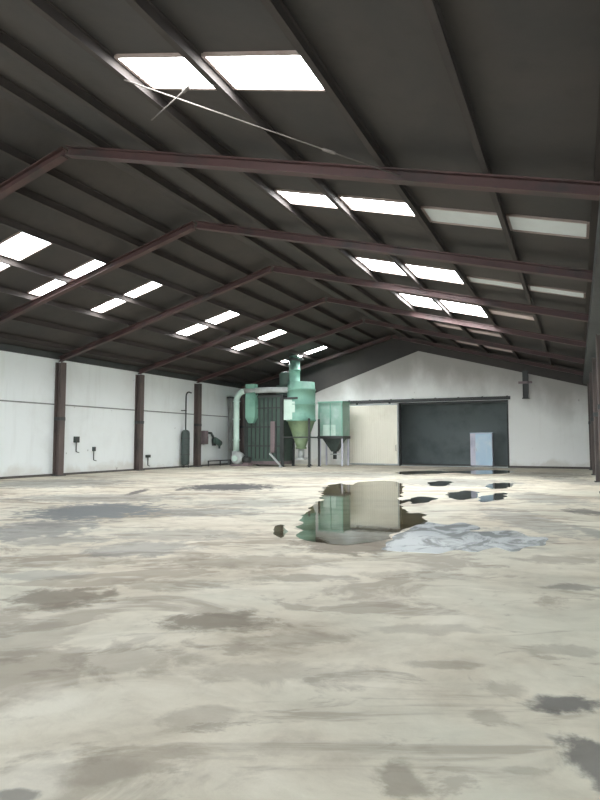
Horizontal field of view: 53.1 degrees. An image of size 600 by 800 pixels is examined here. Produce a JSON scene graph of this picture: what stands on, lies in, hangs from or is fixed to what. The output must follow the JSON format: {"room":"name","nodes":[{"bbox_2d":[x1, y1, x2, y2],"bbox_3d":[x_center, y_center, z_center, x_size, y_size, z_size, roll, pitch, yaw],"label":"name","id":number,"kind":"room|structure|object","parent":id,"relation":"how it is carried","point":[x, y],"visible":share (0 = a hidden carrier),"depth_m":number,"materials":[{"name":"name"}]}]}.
{"room":"empty industrial warehouse","nodes":[
{"label":"empty industrial warehouse","id":0,"kind":"room"},
{"bbox_2d":[0,350,239,476],"bbox_3d":[-13.560,0.439,24.910,0.250,5.800,45.850,-2,-4,25],"label":"wall","id":1,"kind":"structure","parent":0,"point":[26,429],"depth_m":31.05,"materials":[{"name":"white paint"}]},
{"bbox_2d":[73,436,79,452],"bbox_3d":[-11.063,2.221,29.760,0.135,0.819,0.355,-2,-4,25],"label":"junction box","id":2,"kind":"object","parent":1,"relation":"attached to","point":[76,439],"visible":1,"depth_m":29.71,"materials":[{"name":"metal"}]},
{"bbox_2d":[0,463,227,478],"bbox_3d":[-13.485,3.267,24.506,0.060,0.100,45.540,-2,-4,25],"label":"baseboard","id":3,"kind":"structure","parent":1,"relation":"attached to","point":[89,472],"depth_m":31.05,"materials":[{"name":"grey concrete"}]},
{"bbox_2d":[0,400,227,416],"bbox_3d":[-13.489,-0.063,24.758,0.035,0.060,45.570,-2,-4,25],"label":"ledge","id":4,"kind":"object","parent":1,"relation":"attached to","point":[0,400],"depth_m":31.22,"materials":[{"name":"grey metal"}]},
{"bbox_2d":[0,343,244,388],"bbox_3d":[-13.434,-2.376,24.938,0.120,0.300,45.450,-2,-4,25],"label":"beam","id":5,"kind":"structure","parent":1,"relation":"attached to","point":[3,347],"depth_m":31.57,"materials":[{"name":"metal"}]},
{"bbox_2d":[201,431,207,443],"bbox_3d":[-6.316,2.483,39.815,0.350,0.900,0.460,-2,-4,25],"label":"upper cabinet","id":6,"kind":"object","parent":1,"relation":"attached to","point":[204,434],"visible":0.91,"depth_m":39.63,"materials":[{"name":"grey metal"}]},
{"bbox_2d":[208,432,221,448],"bbox_3d":[-5.822,2.732,40.693,0.500,1.126,1.417,-2,-4,25],"label":"pump","id":7,"kind":"object","parent":1,"relation":"attached to","point":[215,441],"visible":1,"depth_m":40.72,"materials":[{"name":"metal"}]},
{"bbox_2d":[0,463,599,799],"bbox_3d":[-4.233,2.901,16.403,24.250,0.300,62.550,-2,-4,25],"label":"floor","id":8,"kind":"structure","parent":0,"point":[159,640],"depth_m":4.80,"materials":[{"name":"concrete"}]},
{"bbox_2d":[51,362,66,475],"bbox_3d":[-11.481,0.900,28.636,0.490,5.400,0.520,-2,-4,25],"label":"steel column","id":9,"kind":"structure","parent":8,"relation":"on","point":[60,368],"depth_m":28.57,"materials":[{"name":"brown metal"}]},
{"bbox_2d":[59,266,271,361],"bbox_3d":[-6.354,-3.628,26.585,11.451,3.250,0.220,-2,-4,25],"label":"rafter","id":10,"kind":"object","parent":9,"relation":"on","point":[265,271],"visible":1,"depth_m":26.25,"materials":[{"name":"red metal"}]},
{"bbox_2d":[133,374,144,470],"bbox_3d":[-9.076,1.264,33.846,0.490,5.400,0.520,-2,-4,25],"label":"steel column","id":11,"kind":"structure","parent":8,"relation":"on","point":[139,379],"depth_m":33.78,"materials":[{"name":"brown metal"}]},
{"bbox_2d":[138,297,325,373],"bbox_3d":[-3.949,-3.264,31.795,11.451,3.250,0.220,-2,-4,25],"label":"rafter","id":12,"kind":"object","parent":11,"relation":"on","point":[320,301],"visible":1,"depth_m":31.51,"materials":[{"name":"red metal"}]},
{"bbox_2d":[181,392,191,467],"bbox_3d":[-7.091,1.838,37.713,0.789,4.795,0.606,3,-5,-39],"label":"tank","id":13,"kind":"object","parent":8,"relation":"on","point":[185,435],"visible":1,"depth_m":37.35,"materials":[{"name":"metal"}]},
{"bbox_2d":[193,383,201,466],"bbox_3d":[-6.670,1.628,39.056,0.490,5.400,0.520,-2,-4,25],"label":"steel column","id":14,"kind":"structure","parent":8,"relation":"on","point":[197,387],"depth_m":38.99,"materials":[{"name":"brown metal"}]},
{"bbox_2d":[196,319,362,382],"bbox_3d":[-1.543,-2.899,37.005,11.451,3.250,0.220,-2,-4,25],"label":"rafter","id":15,"kind":"object","parent":14,"relation":"on","point":[358,322],"visible":1,"depth_m":36.76,"materials":[{"name":"red metal"}]},
{"bbox_2d":[208,459,230,465],"bbox_3d":[-5.452,4.268,40.792,0.060,0.375,2.900,-2,-4,25],"label":"guard rail","id":16,"kind":"object","parent":8,"relation":"on","point":[230,459],"visible":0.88,"depth_m":40.81,"materials":[{"name":"metal"}]},
{"bbox_2d":[226,397,233,464],"bbox_3d":[-4.912,2.182,42.675,0.430,4.800,0.500,-2,-4,25],"label":"post","id":17,"kind":"object","parent":8,"relation":"on","point":[230,399],"visible":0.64,"depth_m":42.60,"materials":[{"name":"metal"}]},
{"bbox_2d":[230,451,251,465],"bbox_3d":[-3.936,3.886,39.804,1.400,1.000,0.770,-2,-4,25],"label":"blower","id":18,"kind":"object","parent":8,"relation":"on","point":[237,458],"visible":0.98,"depth_m":39.64,"materials":[{"name":"grey metal"}]},
{"bbox_2d":[233,387,287,450],"bbox_3d":[-2.531,1.270,39.720,4.205,4.207,0.617,-1,-4,18],"label":"duct","id":19,"kind":"object","parent":18,"relation":"on","point":[243,391],"visible":0.99,"depth_m":40.09,"materials":[{"name":"grey metal"}]},
{"bbox_2d":[239,394,244,463],"bbox_3d":[-4.265,1.993,44.266,0.490,5.400,0.520,-2,-4,25],"label":"steel column","id":20,"kind":"structure","parent":8,"relation":"on","point":[241,423],"depth_m":44.20,"materials":[{"name":"brown metal"}]},
{"bbox_2d":[242,335,390,388],"bbox_3d":[0.862,-2.535,42.215,11.451,3.250,0.220,-2,-4,25],"label":"rafter","id":21,"kind":"object","parent":20,"relation":"on","point":[388,337],"visible":0.83,"depth_m":41.55,"materials":[{"name":"red metal"}]},
{"bbox_2d":[243,372,292,466],"bbox_3d":[-1.996,1.290,40.315,3.350,6.250,2.350,-2,-4,25],"label":"tall cabinet","id":22,"kind":"object","parent":8,"relation":"on","point":[264,414],"visible":0.88,"depth_m":39.75,"materials":[{"name":"metal"}]},
{"bbox_2d":[273,525,287,537],"bbox_3d":[-0.346,2.356,10.802,0.268,0.006,1.589,0,-4,-2],"label":"puddle","id":23,"kind":"object","parent":8,"relation":"on","point":[280,531],"visible":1,"depth_m":10.70,"materials":[{"name":"liquid"}]},
{"bbox_2d":[282,356,319,466],"bbox_3d":[0.056,0.713,39.369,2.120,7.270,1.980,-2,-4,25],"label":"cyclone separator","id":24,"kind":"object","parent":8,"relation":"on","point":[299,403],"visible":0.99,"depth_m":38.75,"materials":[{"name":"green paint"}]},
{"bbox_2d":[307,434,312,465],"bbox_3d":[0.658,2.291,40.426,0.400,4.270,0.400,-2,-4,25],"label":"standpipe","id":25,"kind":"object","parent":8,"relation":"on","point":[310,434],"visible":0.36,"depth_m":40.27,"materials":[{"name":"grey metal"}]},
{"bbox_2d":[317,401,349,465],"bbox_3d":[2.312,2.288,40.756,1.850,4.320,1.420,-2,-4,25],"label":"hopper","id":26,"kind":"object","parent":8,"relation":"on","point":[333,416],"visible":0.91,"depth_m":40.28,"materials":[{"name":"green paint"}]},
{"bbox_2d":[296,481,427,544],"bbox_3d":[1.765,2.791,17.032,2.928,0.006,15.636,0,-4,7],"label":"puddle","id":27,"kind":"object","parent":8,"relation":"on","point":[369,511],"visible":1,"depth_m":13.03,"materials":[{"name":"white liquid"}]},
{"bbox_2d":[403,496,437,503],"bbox_3d":[3.284,2.756,16.532,0.819,0.006,2.147,-2,-4,25],"label":"puddle","id":28,"kind":"object","parent":8,"relation":"on","point":[416,500],"visible":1,"depth_m":16.65,"materials":[{"name":"white liquid"}]},
{"bbox_2d":[427,481,453,485],"bbox_3d":[5.369,3.219,23.151,1.054,0.006,3.102,-2,-4,25],"label":"puddle","id":29,"kind":"object","parent":8,"relation":"on","point":[437,483],"visible":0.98,"depth_m":23.06,"materials":[{"name":"white liquid"}]},
{"bbox_2d":[401,465,507,467],"bbox_3d":[9.925,4.311,38.959,6.840,0.035,0.350,-2,-4,25],"label":"threshold","id":30,"kind":"object","parent":8,"relation":"on","point":[401,465],"visible":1,"depth_m":38.71,"materials":[{"name":"grey concrete"}]},
{"bbox_2d":[396,470,513,474],"bbox_3d":[8.371,3.805,31.538,7.207,0.006,4.056,1,-4,-9],"label":"puddle","id":31,"kind":"object","parent":8,"relation":"on","point":[477,472],"visible":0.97,"depth_m":31.37,"materials":[{"name":"white liquid"}]},
{"bbox_2d":[446,491,479,499],"bbox_3d":[4.892,2.870,18.157,1.008,0.006,3.317,-1,-4,18],"label":"puddle","id":32,"kind":"object","parent":8,"relation":"on","point":[462,495],"visible":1,"depth_m":17.89,"materials":[{"name":"white liquid"}]},
{"bbox_2d":[382,522,547,553],"bbox_3d":[2.856,2.306,10.091,2.410,0.006,3.568,-2,-4,25],"label":"puddle","id":33,"kind":"object","parent":8,"relation":"on","point":[429,537],"visible":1,"depth_m":9.82,"materials":[{"name":"liquid"}]},
{"bbox_2d":[470,433,493,466],"bbox_3d":[11.748,3.210,38.740,1.420,2.200,0.700,-2,-4,25],"label":"door","id":34,"kind":"structure","parent":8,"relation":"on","point":[481,444],"depth_m":38.47,"materials":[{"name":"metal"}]},
{"bbox_2d":[478,493,506,501],"bbox_3d":[5.601,2.818,17.417,0.760,0.006,3.442,-2,-4,25],"label":"puddle","id":35,"kind":"object","parent":8,"relation":"on","point":[497,496],"visible":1,"depth_m":17.25,"materials":[{"name":"white liquid"}]},
{"bbox_2d":[485,483,513,488],"bbox_3d":[7.269,3.137,21.974,1.025,0.006,3.422,-2,-4,25],"label":"puddle","id":36,"kind":"object","parent":8,"relation":"on","point":[494,485],"visible":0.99,"depth_m":22.00,"materials":[{"name":"white liquid"}]},
{"bbox_2d":[587,383,591,469],"bbox_3d":[16.821,1.515,34.563,0.440,5.000,0.520,-2,-4,25],"label":"steel column","id":37,"kind":"structure","parent":8,"relation":"on","point":[588,387],"depth_m":34.54,"materials":[{"name":"brown metal"}]},
{"bbox_2d":[589,373,595,474],"bbox_3d":[14.415,1.150,29.354,0.440,5.000,0.520,-2,-4,25],"label":"steel column","id":38,"kind":"structure","parent":8,"relation":"on","point":[590,374],"depth_m":29.34,"materials":[{"name":"brown metal"}]},
{"bbox_2d":[592,358,599,481],"bbox_3d":[12.010,0.786,24.143,0.440,5.000,0.520,-2,-4,25],"label":"steel column","id":39,"kind":"structure","parent":8,"relation":"on","point":[594,366],"depth_m":24.12,"materials":[{"name":"brown metal"}]},
{"bbox_2d":[596,334,599,492],"bbox_3d":[9.605,0.422,18.934,0.440,5.000,0.520,-2,-4,25],"label":"steel column","id":40,"kind":"structure","parent":8,"relation":"on","point":[597,336],"depth_m":19.00,"materials":[{"name":"brown metal"}]},
{"bbox_3d":[-15.999,0.215,18.850,0.490,5.400,0.520,-2,-4,25],"label":"steel column","id":41,"kind":"structure","parent":8,"relation":"on","visible":0},
{"bbox_2d":[0,146,67,199],"bbox_3d":[-10.872,-4.312,16.799,11.451,3.250,0.220,-2,-4,25],"label":"rafter","id":42,"kind":"object","parent":41,"relation":"on","point":[55,158],"visible":0.87,"depth_m":14.90,"materials":[{"name":"red metal"}]},
{"bbox_2d":[0,332,259,384],"bbox_3d":[-12.591,-2.712,24.544,0.100,0.223,45.500,-2,-4,25],"label":"purlin","id":43,"kind":"structure","parent":42,"relation":"attached to","point":[2,335],"depth_m":30.56,"materials":[{"name":"brown metal"}]},
{"bbox_2d":[0,311,275,375],"bbox_3d":[-11.047,-3.211,23.866,0.100,0.223,45.500,-2,-4,25],"label":"purlin","id":44,"kind":"structure","parent":42,"relation":"attached to","point":[19,318],"depth_m":29.12,"materials":[{"name":"brown metal"}]},
{"bbox_2d":[0,286,288,366],"bbox_3d":[-9.457,-3.725,23.168,0.100,0.223,45.500,-2,-4,25],"label":"purlin","id":45,"kind":"structure","parent":42,"relation":"on","point":[5,290],"depth_m":26.30,"materials":[{"name":"brown metal"}]},
{"bbox_2d":[0,255,322,362],"bbox_3d":[-7.886,-4.232,22.479,0.100,0.223,45.500,-2,-4,25],"label":"purlin","id":46,"kind":"structure","parent":42,"relation":"attached to","point":[5,260],"depth_m":24.34,"materials":[{"name":"brown metal"}]},
{"bbox_2d":[0,215,346,354],"bbox_3d":[-6.251,-4.761,21.761,0.100,0.223,45.500,-2,-4,25],"label":"purlin","id":47,"kind":"structure","parent":42,"relation":"on","point":[7,222],"depth_m":22.08,"materials":[{"name":"brown metal"}]},
{"bbox_2d":[0,177,362,344],"bbox_3d":[-4.961,-5.178,21.194,0.100,0.223,45.500,-2,-4,25],"label":"purlin","id":48,"kind":"structure","parent":42,"relation":"attached to","point":[22,191],"depth_m":20.11,"materials":[{"name":"brown metal"}]},
{"bbox_2d":[0,140,380,342],"bbox_3d":[-3.962,-5.501,20.756,0.100,0.223,45.500,-2,-4,25],"label":"purlin","id":49,"kind":"structure","parent":42,"relation":"on","point":[5,148],"depth_m":18.70,"materials":[{"name":"brown metal"}]},
{"bbox_3d":[-13.740,0.558,23.743,0.490,5.400,0.520,-2,-4,25],"label":"steel column","id":50,"kind":"structure","parent":8,"relation":"on","visible":0},
{"bbox_2d":[0,221,195,324],"bbox_3d":[-8.613,-3.970,21.692,11.451,3.250,0.220,-2,-4,25],"label":"rafter","id":51,"kind":"object","parent":50,"relation":"on","point":[187,228],"visible":1,"depth_m":20.91,"materials":[{"name":"red metal"}]},
{"bbox_2d":[0,0,599,384],"bbox_3d":[-2.759,-4.333,20.118,24.450,3.349,46.400,-2,-4,25],"label":"ceiling","id":52,"kind":"structure","parent":0,"point":[530,69],"depth_m":11.80,"materials":[{"name":"grey metal"}]},
{"bbox_2d":[0,263,10,271],"bbox_3d":[-10.240,-4.334,19.434,1.640,0.500,1.210,-2,-4,25],"label":"skylight","id":53,"kind":"object","parent":52,"relation":"attached to","point":[2,266],"visible":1,"depth_m":19.74,"materials":[{"name":"grey plastic"}]},
{"bbox_2d":[0,232,51,260],"bbox_3d":[-8.637,-4.852,18.730,1.710,0.519,1.210,-2,-4,25],"label":"skylight","id":54,"kind":"object","parent":52,"relation":"attached to","point":[19,246],"visible":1,"depth_m":18.80,"materials":[{"name":"grey plastic"}]},
{"bbox_2d":[27,279,64,295],"bbox_3d":[-9.090,-4.160,21.926,1.640,0.500,0.710,-2,-4,25],"label":"skylight","id":55,"kind":"object","parent":52,"relation":"attached to","point":[52,284],"visible":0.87,"depth_m":21.90,"materials":[{"name":"grey"}]},
{"bbox_2d":[63,259,103,278],"bbox_3d":[-7.487,-4.678,21.222,1.710,0.519,0.710,-2,-4,25],"label":"skylight","id":56,"kind":"object","parent":52,"relation":"attached to","point":[92,264],"visible":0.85,"depth_m":21.19,"materials":[{"name":"grey plastic"}]},
{"bbox_2d":[90,298,125,312],"bbox_3d":[-7.793,-3.963,24.734,1.640,0.500,0.710,-2,-4,25],"label":"skylight","id":57,"kind":"object","parent":52,"relation":"attached to","point":[112,303],"visible":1,"depth_m":24.78,"materials":[{"name":"grey"}]},
{"bbox_2d":[123,281,161,297],"bbox_3d":[-6.190,-4.481,24.030,1.710,0.519,0.710,-2,-4,25],"label":"skylight","id":58,"kind":"object","parent":52,"relation":"attached to","point":[149,286],"visible":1,"depth_m":24.07,"materials":[{"name":"grey"}]},
{"bbox_2d":[114,53,216,90],"bbox_3d":[-2.060,-5.292,9.665,1.570,0.482,0.990,-2,-4,25],"label":"skylight","id":59,"kind":"object","parent":52,"relation":"attached to","point":[158,71],"visible":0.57,"depth_m":9.68,"materials":[{"name":"grey plastic"}]},
{"bbox_2d":[175,324,208,335],"bbox_3d":[-5.304,-3.586,30.126,1.640,0.500,1.010,-2,-4,25],"label":"skylight","id":60,"kind":"object","parent":52,"relation":"attached to","point":[192,329],"visible":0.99,"depth_m":30.16,"materials":[{"name":"grey plastic"}]},
{"bbox_2d":[204,310,238,324],"bbox_3d":[-3.701,-4.104,29.422,1.710,0.519,1.010,-2,-4,25],"label":"skylight","id":61,"kind":"object","parent":52,"relation":"attached to","point":[227,315],"visible":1,"depth_m":29.45,"materials":[{"name":"grey plastic"}]},
{"bbox_2d":[231,340,257,349],"bbox_3d":[-3.087,-3.251,34.928,1.640,0.500,1.010,-2,-4,25],"label":"skylight","id":62,"kind":"object","parent":52,"relation":"attached to","point":[249,343],"visible":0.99,"depth_m":34.95,"materials":[{"name":"grey plastic"}]},
{"bbox_2d":[201,50,325,91],"bbox_3d":[-0.480,-4.883,8.906,1.730,0.524,0.990,-2,-4,25],"label":"skylight","id":63,"kind":"object","parent":52,"relation":"attached to","point":[278,70],"visible":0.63,"depth_m":8.89,"materials":[{"name":"grey plastic"}]},
{"bbox_2d":[257,329,286,340],"bbox_3d":[-1.484,-3.769,34.224,1.710,0.519,1.010,-2,-4,25],"label":"skylight","id":64,"kind":"object","parent":52,"relation":"attached to","point":[277,332],"visible":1,"depth_m":34.26,"materials":[{"name":"grey plastic"}]},
{"bbox_2d":[274,189,337,208],"bbox_3d":[0.272,-4.939,14.716,1.570,0.482,0.940,-2,-4,25],"label":"skylight","id":65,"kind":"object","parent":52,"relation":"attached to","point":[315,199],"visible":0.66,"depth_m":14.74,"materials":[{"name":"grey plastic"}]},
{"bbox_2d":[304,346,326,354],"bbox_3d":[1.141,-3.371,39.910,1.710,0.519,0.760,-2,-4,25],"label":"skylight","id":66,"kind":"object","parent":52,"relation":"attached to","point":[320,347],"visible":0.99,"depth_m":39.94,"materials":[{"name":"grey plastic"}]},
{"bbox_2d":[338,195,414,216],"bbox_3d":[1.853,-4.530,13.958,1.730,0.524,0.940,-2,-4,25],"label":"skylight","id":67,"kind":"object","parent":52,"relation":"attached to","point":[355,203],"visible":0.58,"depth_m":13.95,"materials":[{"name":"grey plastic"}]},
{"bbox_2d":[355,256,406,275],"bbox_3d":[2.883,-4.543,20.370,1.570,0.482,1.760,-2,-4,25],"label":"skylight","id":68,"kind":"object","parent":52,"relation":"attached to","point":[378,265],"visible":0.64,"depth_m":20.37,"materials":[{"name":"grey plastic"}]},
{"bbox_2d":[398,292,440,309],"bbox_3d":[5.257,-4.184,25.512,1.570,0.482,2.410,-2,-4,25],"label":"skylight","id":69,"kind":"object","parent":52,"relation":"attached to","point":[416,300],"visible":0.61,"depth_m":25.47,"materials":[{"name":"grey"}]},
{"bbox_2d":[404,263,462,283],"bbox_3d":[4.463,-4.134,19.612,1.730,0.524,1.760,-2,-4,25],"label":"skylight","id":70,"kind":"object","parent":52,"relation":"attached to","point":[420,271],"visible":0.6,"depth_m":19.57,"materials":[{"name":"grey"}]},
{"bbox_2d":[434,322,462,330],"bbox_3d":[7.788,-3.800,30.994,1.570,0.482,0.910,-2,-4,25],"label":"skylight","id":71,"kind":"object","parent":52,"relation":"attached to","point":[435,323],"visible":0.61,"depth_m":30.96,"materials":[{"name":"grey plastic"}]},
{"bbox_2d":[420,206,501,229],"bbox_3d":[3.639,-4.079,13.394,1.680,0.511,1.010,-2,-4,25],"label":"skylight","id":72,"kind":"object","parent":52,"relation":"attached to","point":[460,217],"visible":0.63,"depth_m":13.36,"materials":[{"name":"grey plastic"}]},
{"bbox_2d":[439,299,487,317],"bbox_3d":[6.837,-3.775,24.754,1.730,0.524,2.410,-2,-4,25],"label":"skylight","id":73,"kind":"object","parent":52,"relation":"attached to","point":[452,306],"visible":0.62,"depth_m":24.68,"materials":[{"name":"grey"}]},
{"bbox_2d":[455,340,477,345],"bbox_3d":[10.193,-3.436,36.204,1.570,0.482,0.810,-2,-4,25],"label":"skylight","id":74,"kind":"object","parent":52,"relation":"attached to","point":[455,340],"visible":0.43,"depth_m":36.27,"materials":[{"name":"grey plastic"}]},
{"bbox_2d":[467,328,501,337],"bbox_3d":[9.368,-3.391,30.236,1.730,0.524,0.910,-2,-4,25],"label":"skylight","id":75,"kind":"object","parent":52,"relation":"attached to","point":[468,329],"visible":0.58,"depth_m":30.19,"materials":[{"name":"grey plastic"}]},
{"bbox_2d":[467,276,522,289],"bbox_3d":[6.149,-3.699,18.830,1.680,0.511,0.710,-2,-4,25],"label":"skylight","id":76,"kind":"object","parent":52,"relation":"attached to","point":[487,281],"visible":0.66,"depth_m":18.79,"materials":[{"name":"grey"}]},
{"bbox_2d":[483,345,512,352],"bbox_3d":[11.774,-3.027,35.446,1.730,0.524,0.810,-2,-4,25],"label":"skylight","id":77,"kind":"object","parent":52,"relation":"attached to","point":[483,345],"visible":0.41,"depth_m":35.48,"materials":[{"name":"grey plastic"}]},
{"bbox_2d":[489,309,533,320],"bbox_3d":[8.346,-3.366,23.587,1.680,0.511,0.810,-2,-4,25],"label":"skylight","id":78,"kind":"object","parent":52,"relation":"attached to","point":[492,311],"visible":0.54,"depth_m":23.54,"materials":[{"name":"grey plastic"}]},
{"bbox_2d":[506,214,589,238],"bbox_3d":[5.215,-3.671,12.638,1.570,0.482,1.010,-2,-4,25],"label":"skylight","id":79,"kind":"object","parent":52,"relation":"attached to","point":[517,223],"visible":0.98,"depth_m":12.59,"materials":[{"name":"grey plastic"}]},
{"bbox_2d":[528,284,585,298],"bbox_3d":[7.725,-3.291,18.074,1.570,0.482,0.710,-2,-4,25],"label":"skylight","id":80,"kind":"object","parent":52,"relation":"attached to","point":[544,289],"visible":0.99,"depth_m":18.02,"materials":[{"name":"grey"}]},
{"bbox_2d":[258,334,589,466],"bbox_3d":[6.826,-0.038,40.678,23.650,8.950,0.280,-2,-4,25],"label":"wall","id":81,"kind":"structure","parent":0,"point":[550,427],"depth_m":38.75,"materials":[{"name":"white paint"}]},
{"bbox_2d":[346,396,509,464],"bbox_3d":[8.138,2.088,39.611,11.000,4.440,0.345,-2,-4,25],"label":"sliding door","id":82,"kind":"structure","parent":81,"relation":"in","point":[373,428],"depth_m":40.85,"materials":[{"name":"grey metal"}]},
{"bbox_2d":[399,400,509,467],"bbox_3d":[9.920,2.218,39.096,7.020,4.230,0.310,-2,-4,25],"label":"door frame","id":83,"kind":"structure","parent":81,"relation":"attached to","point":[506,401],"depth_m":39.51,"materials":[{"name":"metal"}]},
{"bbox_2d":[518,371,531,398],"bbox_3d":[13.960,-0.945,37.160,0.800,1.730,0.300,-2,-4,25],"label":"wall post","id":84,"kind":"object","parent":81,"relation":"attached to","point":[524,381],"visible":1,"depth_m":37.16,"materials":[{"name":"metal"}]},
{"bbox_2d":[510,466,589,468],"bbox_3d":[15.278,4.084,36.332,4.910,0.120,0.060,-2,-4,25],"label":"baseboard","id":85,"kind":"structure","parent":81,"relation":"attached to","point":[554,467],"depth_m":36.35,"materials":[{"name":"grey concrete"}]},
{"bbox_2d":[401,402,507,464],"bbox_3d":[11.901,2.183,43.410,10.020,4.900,0.200,-2,-4,25],"label":"sliding door","id":86,"kind":"structure","parent":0,"point":[439,433],"depth_m":43.75,"materials":[{"name":"grey metal"}]},
{"bbox_3d":[8.148,-0.209,14.932,0.250,5.700,45.850,-2,-4,25],"label":"wall","id":87,"kind":"structure","parent":0,"visible":0},
{"bbox_2d":[583,200,599,383],"bbox_3d":[7.711,-2.562,15.188,0.620,0.330,45.450,-2,-4,25],"label":"beam","id":88,"kind":"structure","parent":87,"relation":"attached to","point":[593,329],"depth_m":16.29,"materials":[{"name":"metal"}]},
{"bbox_2d":[65,145,599,200],"bbox_3d":[-0.150,-4.581,11.868,12.021,3.401,0.220,-2,-4,25],"label":"rafter","id":89,"kind":"object","parent":88,"relation":"on","point":[524,185],"visible":1,"depth_m":11.21,"materials":[{"name":"red metal"}]},
{"bbox_2d":[0,74,411,337],"bbox_3d":[-1.964,-5.565,19.837,0.100,0.223,45.500,-2,-4,25],"label":"purlin","id":90,"kind":"structure","parent":89,"relation":"on","point":[6,85],"depth_m":15.53,"materials":[{"name":"brown metal"}]},
{"bbox_2d":[0,29,436,342],"bbox_3d":[-0.465,-5.177,19.118,0.100,0.223,45.500,-2,-4,25],"label":"purlin","id":91,"kind":"structure","parent":89,"relation":"attached to","point":[7,42],"depth_m":12.54,"materials":[{"name":"brown metal"}]},
{"bbox_2d":[22,0,462,347],"bbox_3d":[1.052,-4.784,18.390,0.100,0.223,45.500,-2,-4,25],"label":"purlin","id":92,"kind":"structure","parent":89,"relation":"on","point":[46,9],"depth_m":10.92,"materials":[{"name":"brown metal"}]},
{"bbox_2d":[124,79,401,176],"bbox_3d":[-0.530,-4.634,10.314,4.834,1.196,0.060,1,-4,-12],"label":"rod","id":93,"kind":"object","parent":92,"relation":"attached to","point":[323,149],"visible":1,"depth_m":10.31,"materials":[{"name":"metal"}]},
{"bbox_2d":[125,0,489,352],"bbox_3d":[2.559,-4.394,17.667,0.100,0.223,45.500,-2,-4,25],"label":"purlin","id":94,"kind":"structure","parent":89,"relation":"on","point":[146,9],"depth_m":10.11,"materials":[{"name":"brown metal"}]},
{"bbox_2d":[151,75,202,120],"bbox_3d":[-2.094,-5.006,10.002,0.060,0.413,2.334,3,-5,-32],"label":"rod","id":95,"kind":"object","parent":94,"relation":"attached to","point":[186,88],"visible":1,"depth_m":9.63,"materials":[{"name":"metal"}]},
{"bbox_2d":[260,0,520,358],"bbox_3d":[4.231,-3.961,16.865,0.100,0.223,45.500,-2,-4,25],"label":"purlin","id":96,"kind":"structure","parent":89,"relation":"on","point":[277,9],"depth_m":9.21,"materials":[{"name":"brown metal"}]},
{"bbox_2d":[422,0,551,364],"bbox_3d":[5.875,-3.535,16.076,0.100,0.223,45.500,-2,-4,25],"label":"purlin","id":97,"kind":"structure","parent":89,"relation":"on","point":[433,10],"depth_m":8.36,"materials":[{"name":"brown metal"}]},
{"bbox_2d":[582,81,599,371],"bbox_3d":[7.410,-3.138,15.340,0.100,0.223,45.500,-2,-4,25],"label":"purlin","id":98,"kind":"structure","parent":89,"relation":"attached to","point":[595,204],"depth_m":11.36,"materials":[{"name":"brown metal"}]},
{"bbox_2d":[195,221,592,281],"bbox_3d":[2.109,-4.239,16.760,12.021,3.401,0.220,-2,-4,25],"label":"rafter","id":99,"kind":"object","parent":88,"relation":"on","point":[447,257],"visible":1,"depth_m":16.32,"materials":[{"name":"red metal"}]},
{"bbox_2d":[272,265,588,321],"bbox_3d":[4.368,-3.897,21.653,12.021,3.401,0.220,-2,-4,25],"label":"rafter","id":100,"kind":"object","parent":88,"relation":"on","point":[538,310],"visible":1,"depth_m":21.33,"materials":[{"name":"red metal"}]},
{"bbox_2d":[327,297,585,347],"bbox_3d":[6.774,-3.533,26.863,12.021,3.401,0.220,-2,-4,25],"label":"rafter","id":101,"kind":"object","parent":88,"relation":"on","point":[499,329],"visible":1,"depth_m":26.61,"materials":[{"name":"red metal"}]},
{"bbox_2d":[364,319,584,363],"bbox_3d":[9.179,-3.168,32.073,12.021,3.401,0.220,-2,-4,25],"label":"rafter","id":102,"kind":"object","parent":88,"relation":"on","point":[368,321],"visible":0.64,"depth_m":31.87,"materials":[{"name":"red metal"}]},
{"bbox_2d":[392,335,582,375],"bbox_3d":[11.585,-2.804,37.283,12.021,3.401,0.220,-2,-4,25],"label":"rafter","id":103,"kind":"object","parent":88,"relation":"on","point":[484,354],"visible":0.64,"depth_m":37.13,"materials":[{"name":"red metal"}]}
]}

